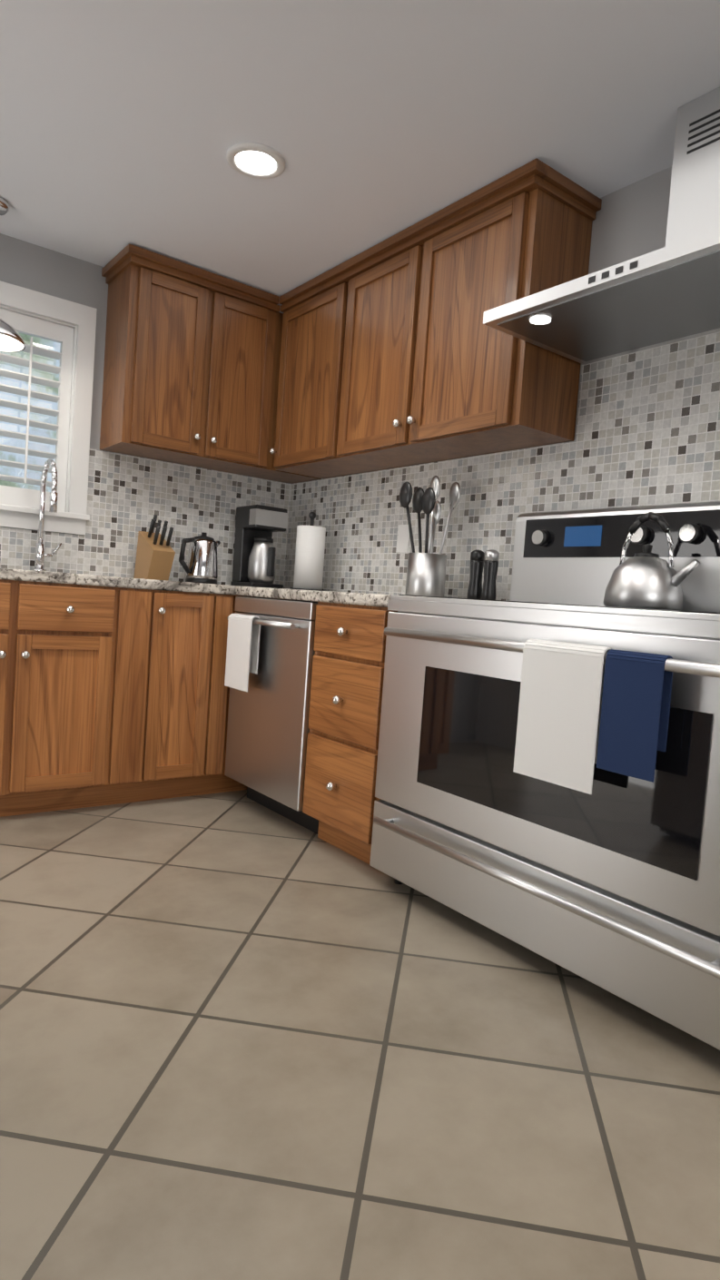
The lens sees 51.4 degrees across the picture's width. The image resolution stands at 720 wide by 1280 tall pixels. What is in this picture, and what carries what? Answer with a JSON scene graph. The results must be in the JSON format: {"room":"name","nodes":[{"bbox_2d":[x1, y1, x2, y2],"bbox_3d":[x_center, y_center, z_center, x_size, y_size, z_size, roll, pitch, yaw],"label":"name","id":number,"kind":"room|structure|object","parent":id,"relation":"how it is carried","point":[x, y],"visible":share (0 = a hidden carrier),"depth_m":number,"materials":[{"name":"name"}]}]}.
{"room":"kitchen","nodes":[
{"label":"kitchen","id":0,"kind":"room"},
{"bbox_2d":[0,233,289,535],"bbox_3d":[-1.560,-0.535,3.183,3.070,2.280,0.100,2,4,-37],"label":"wall","id":1,"kind":"structure","parent":0,"point":[34,267],"depth_m":3.23,"materials":[{"name":"grey paint"}]},
{"bbox_2d":[0,280,97,535],"bbox_3d":[-1.590,-0.981,3.083,0.940,0.995,0.144,2,4,-37],"label":"window","id":2,"kind":"structure","parent":1,"relation":"in","point":[81,320],"depth_m":3.28,"materials":[{"name":"white wood"}]},
{"bbox_2d":[0,308,73,511],"bbox_3d":[-1.589,-0.978,3.081,0.754,0.804,0.066,2,4,-37],"label":"window shutters","id":3,"kind":"object","parent":2,"relation":"attached to","point":[63,335],"visible":0.9,"depth_m":3.23,"materials":[{"name":"white wood"}]},
{"bbox_2d":[0,448,290,585],"bbox_3d":[-1.190,-0.575,3.392,2.010,0.566,0.008,2,4,-37],"label":"tile backsplash","id":4,"kind":"structure","parent":1,"relation":"attached to","point":[124,492],"depth_m":3.51,"materials":[{"name":"tile"}]},
{"bbox_2d":[99,243,321,483],"bbox_3d":[-0.652,-1.226,3.519,1.048,0.790,0.341,2,4,-37],"label":"upper cabinet","id":5,"kind":"object","parent":1,"relation":"attached to","point":[192,364],"visible":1,"depth_m":3.30,"materials":[{"name":"brown wood"}]},
{"bbox_2d":[0,789,719,1279],"bbox_3d":[0.157,0.904,0.879,3.070,0.100,6.070,2,4,-37],"label":"floor","id":6,"kind":"structure","parent":0,"point":[241,1037],"depth_m":1.38,"materials":[{"name":"tile"}]},
{"bbox_2d":[0,579,123,817],"bbox_3d":[-1.491,0.196,2.849,0.886,0.870,0.633,2,4,-37],"label":"base cabinet","id":7,"kind":"object","parent":6,"relation":"on","point":[109,695],"depth_m":2.76,"materials":[{"name":"brown wood"}]},
{"bbox_2d":[112,587,170,804],"bbox_3d":[-1.086,0.208,3.159,0.254,0.870,0.633,2,4,-37],"label":"base cabinet","id":8,"kind":"object","parent":6,"relation":"on","point":[145,639],"depth_m":2.95,"materials":[{"name":"brown wood"}]},
{"bbox_2d":[159,590,239,798],"bbox_3d":[-0.891,0.214,3.308,0.349,0.870,0.633,2,4,-37],"label":"base cabinet","id":9,"kind":"object","parent":6,"relation":"on","point":[195,722],"depth_m":3.09,"materials":[{"name":"brown wood"}]},
{"bbox_2d":[225,595,301,791],"bbox_3d":[-0.531,0.225,3.583,0.708,0.870,0.633,2,4,-37],"label":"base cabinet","id":10,"kind":"object","parent":6,"relation":"on","point":[231,784],"depth_m":3.32,"materials":[{"name":"brown wood"}]},
{"bbox_2d":[0,568,228,594],"bbox_3d":[-1.012,-0.244,3.162,2.006,0.040,0.641,2,4,-37],"label":"countertop","id":11,"kind":"structure","parent":10,"relation":"on","point":[5,574],"depth_m":2.82,"materials":[{"name":"grey stone"}]},
{"bbox_2d":[31,458,62,571],"bbox_3d":[-1.286,-0.519,3.144,0.120,0.471,0.215,2,4,-37],"label":"faucet","id":12,"kind":"object","parent":11,"relation":"on","point":[40,556],"visible":1,"depth_m":3.18,"materials":[{"name":"silver metal"}]},
{"bbox_2d":[133,514,175,580],"bbox_3d":[-0.924,-0.418,3.376,0.100,0.297,0.222,2,4,-37],"label":"knife block","id":13,"kind":"object","parent":11,"relation":"on","point":[155,553],"visible":0.96,"depth_m":3.33,"materials":[{"name":"brown wood"}]},
{"bbox_2d":[178,531,220,584],"bbox_3d":[-0.754,-0.384,3.498,0.223,0.240,0.150,2,4,-37],"label":"electric kettle","id":14,"kind":"object","parent":11,"relation":"on","point":[201,566],"visible":0.96,"depth_m":3.45,"materials":[{"name":"silver metal"}]},
{"bbox_2d":[230,504,287,588],"bbox_3d":[-0.487,-0.452,3.678,0.180,0.395,0.245,2,4,-37],"label":"coffee maker","id":15,"kind":"object","parent":11,"relation":"on","point":[254,556],"visible":0.98,"depth_m":3.62,"materials":[{"name":"black plastic"}]},
{"bbox_2d":[289,512,325,590],"bbox_3d":[-0.237,-0.419,3.547,0.170,0.378,0.170,2,4,-37],"label":"paper towel holder","id":16,"kind":"object","parent":11,"relation":"on","point":[310,556],"visible":0.88,"depth_m":3.49,"materials":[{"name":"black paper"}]},
{"bbox_2d":[228,585,391,607],"bbox_3d":[0.025,-0.157,2.914,0.656,0.040,1.012,2,4,-37],"label":"countertop","id":17,"kind":"structure","parent":10,"relation":"on","point":[301,595],"depth_m":2.66,"materials":[{"name":"grey stone"}]},
{"bbox_2d":[399,475,460,597],"bbox_3d":[0.260,-0.395,2.879,0.174,0.471,0.212,2,4,-37],"label":"utensil crock","id":18,"kind":"object","parent":17,"relation":"on","point":[426,573],"visible":0.92,"depth_m":2.83,"materials":[{"name":"silver metal"}]},
{"bbox_2d":[466,549,484,599],"bbox_3d":[0.425,-0.236,2.740,0.054,0.192,0.053,2,4,-37],"label":"pepper grinder","id":19,"kind":"object","parent":17,"relation":"on","point":[476,572],"visible":0.98,"depth_m":2.72,"materials":[{"name":"black plastic"}]},
{"bbox_2d":[481,549,499,600],"bbox_3d":[0.467,-0.230,2.684,0.054,0.192,0.053,2,4,-37],"label":"pepper grinder","id":20,"kind":"object","parent":17,"relation":"on","point":[491,558],"visible":0.88,"depth_m":2.66,"materials":[{"name":"black plastic"}]},
{"bbox_2d":[224,596,318,834],"bbox_3d":[-0.154,0.279,3.100,0.694,0.866,0.588,2,4,-37],"label":"dishwasher","id":21,"kind":"object","parent":6,"relation":"on","point":[270,653],"visible":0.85,"depth_m":2.89,"materials":[{"name":"grey metal"}]},
{"bbox_2d":[302,601,397,864],"bbox_3d":[0.166,0.321,2.703,0.665,0.870,0.424,2,4,-37],"label":"base cabinet","id":22,"kind":"object","parent":6,"relation":"on","point":[339,798],"visible":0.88,"depth_m":2.51,"materials":[{"name":"brown wood"}]},
{"bbox_2d":[369,501,719,1050],"bbox_3d":[0.651,0.209,2.020,0.702,1.235,1.210,2,4,-37],"label":"range","id":23,"kind":"object","parent":6,"relation":"on","point":[547,781],"visible":1,"depth_m":1.78,"materials":[{"name":"silver metal"}]},
{"bbox_2d":[602,512,699,610],"bbox_3d":[0.814,-0.218,2.066,0.209,0.275,0.259,2,4,-37],"label":"kettle","id":24,"kind":"object","parent":23,"relation":"on","point":[646,578],"visible":0.96,"depth_m":2.02,"materials":[{"name":"silver metal"}]},
{"bbox_2d":[0,0,719,313],"bbox_3d":[0.326,-1.466,0.753,3.070,0.100,6.070,2,4,-37],"label":"ceiling","id":25,"kind":"structure","parent":0,"point":[123,123],"depth_m":2.15,"materials":[{"name":"white paint"}]},
{"bbox_2d":[0,196,26,352],"bbox_3d":[-1.396,-1.389,2.812,0.278,0.513,0.278,2,4,-37],"label":"pendant lamp","id":26,"kind":"object","parent":25,"relation":"hanging from","point":[11,339],"visible":1,"depth_m":2.83,"materials":[{"name":"silver metal"}]},
{"bbox_2d":[226,142,285,178],"bbox_3d":[-0.336,-1.545,2.417,0.190,0.011,0.190,2,4,-37],"label":"recessed light","id":27,"kind":"object","parent":25,"relation":"in","point":[255,160],"visible":1,"depth_m":2.41,"materials":[{"name":"white"}]},
{"bbox_2d":[293,166,672,483],"bbox_3d":[1.451,-0.241,1.679,0.100,2.280,5.970,2,4,-37],"label":"wall","id":28,"kind":"structure","parent":0,"point":[630,221],"depth_m":2.40,"materials":[{"name":"grey paint"}]},
{"bbox_2d":[268,267,370,478],"bbox_3d":[-0.097,-1.181,3.405,0.303,0.790,0.587,2,4,-37],"label":"upper cabinet","id":29,"kind":"object","parent":28,"relation":"attached to","point":[306,310],"depth_m":3.39,"materials":[{"name":"brown wood"}]},
{"bbox_2d":[319,157,599,472],"bbox_3d":[0.320,-1.122,2.858,0.303,0.790,1.055,2,4,-37],"label":"upper cabinet","id":30,"kind":"object","parent":28,"relation":"attached to","point":[396,351],"depth_m":2.62,"materials":[{"name":"brown wood"}]},
{"bbox_2d":[283,331,719,600],"bbox_3d":[0.978,-0.520,2.217,0.010,0.888,4.498,2,4,-37],"label":"tile backsplash","id":31,"kind":"structure","parent":28,"relation":"attached to","point":[647,432],"depth_m":2.62,"materials":[{"name":"tile"}]},
{"bbox_2d":[396,524,409,552],"bbox_3d":[0.188,-0.439,3.237,0.005,0.120,0.074,2,4,-37],"label":"electrical outlet plate","id":32,"kind":"object","parent":31,"relation":"attached to","point":[403,538],"visible":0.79,"depth_m":3.22,"materials":[{"name":"white plastic"}]},
{"bbox_2d":[482,87,719,364],"bbox_3d":[0.849,-1.165,1.998,0.492,0.553,0.900,2,4,-37],"label":"range hood","id":33,"kind":"object","parent":28,"relation":"attached to","point":[669,292],"visible":1,"depth_m":2.00,"materials":[{"name":"silver metal"}]},
{"label":"outside","id":34,"kind":"structure","parent":0,"visible":0},
{"bbox_2d":[0,332,60,492],"bbox_3d":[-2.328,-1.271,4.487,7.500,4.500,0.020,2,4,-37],"label":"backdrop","id":35,"kind":"structure","parent":34,"point":[38,402],"depth_m":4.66,"materials":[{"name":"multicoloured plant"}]}
]}

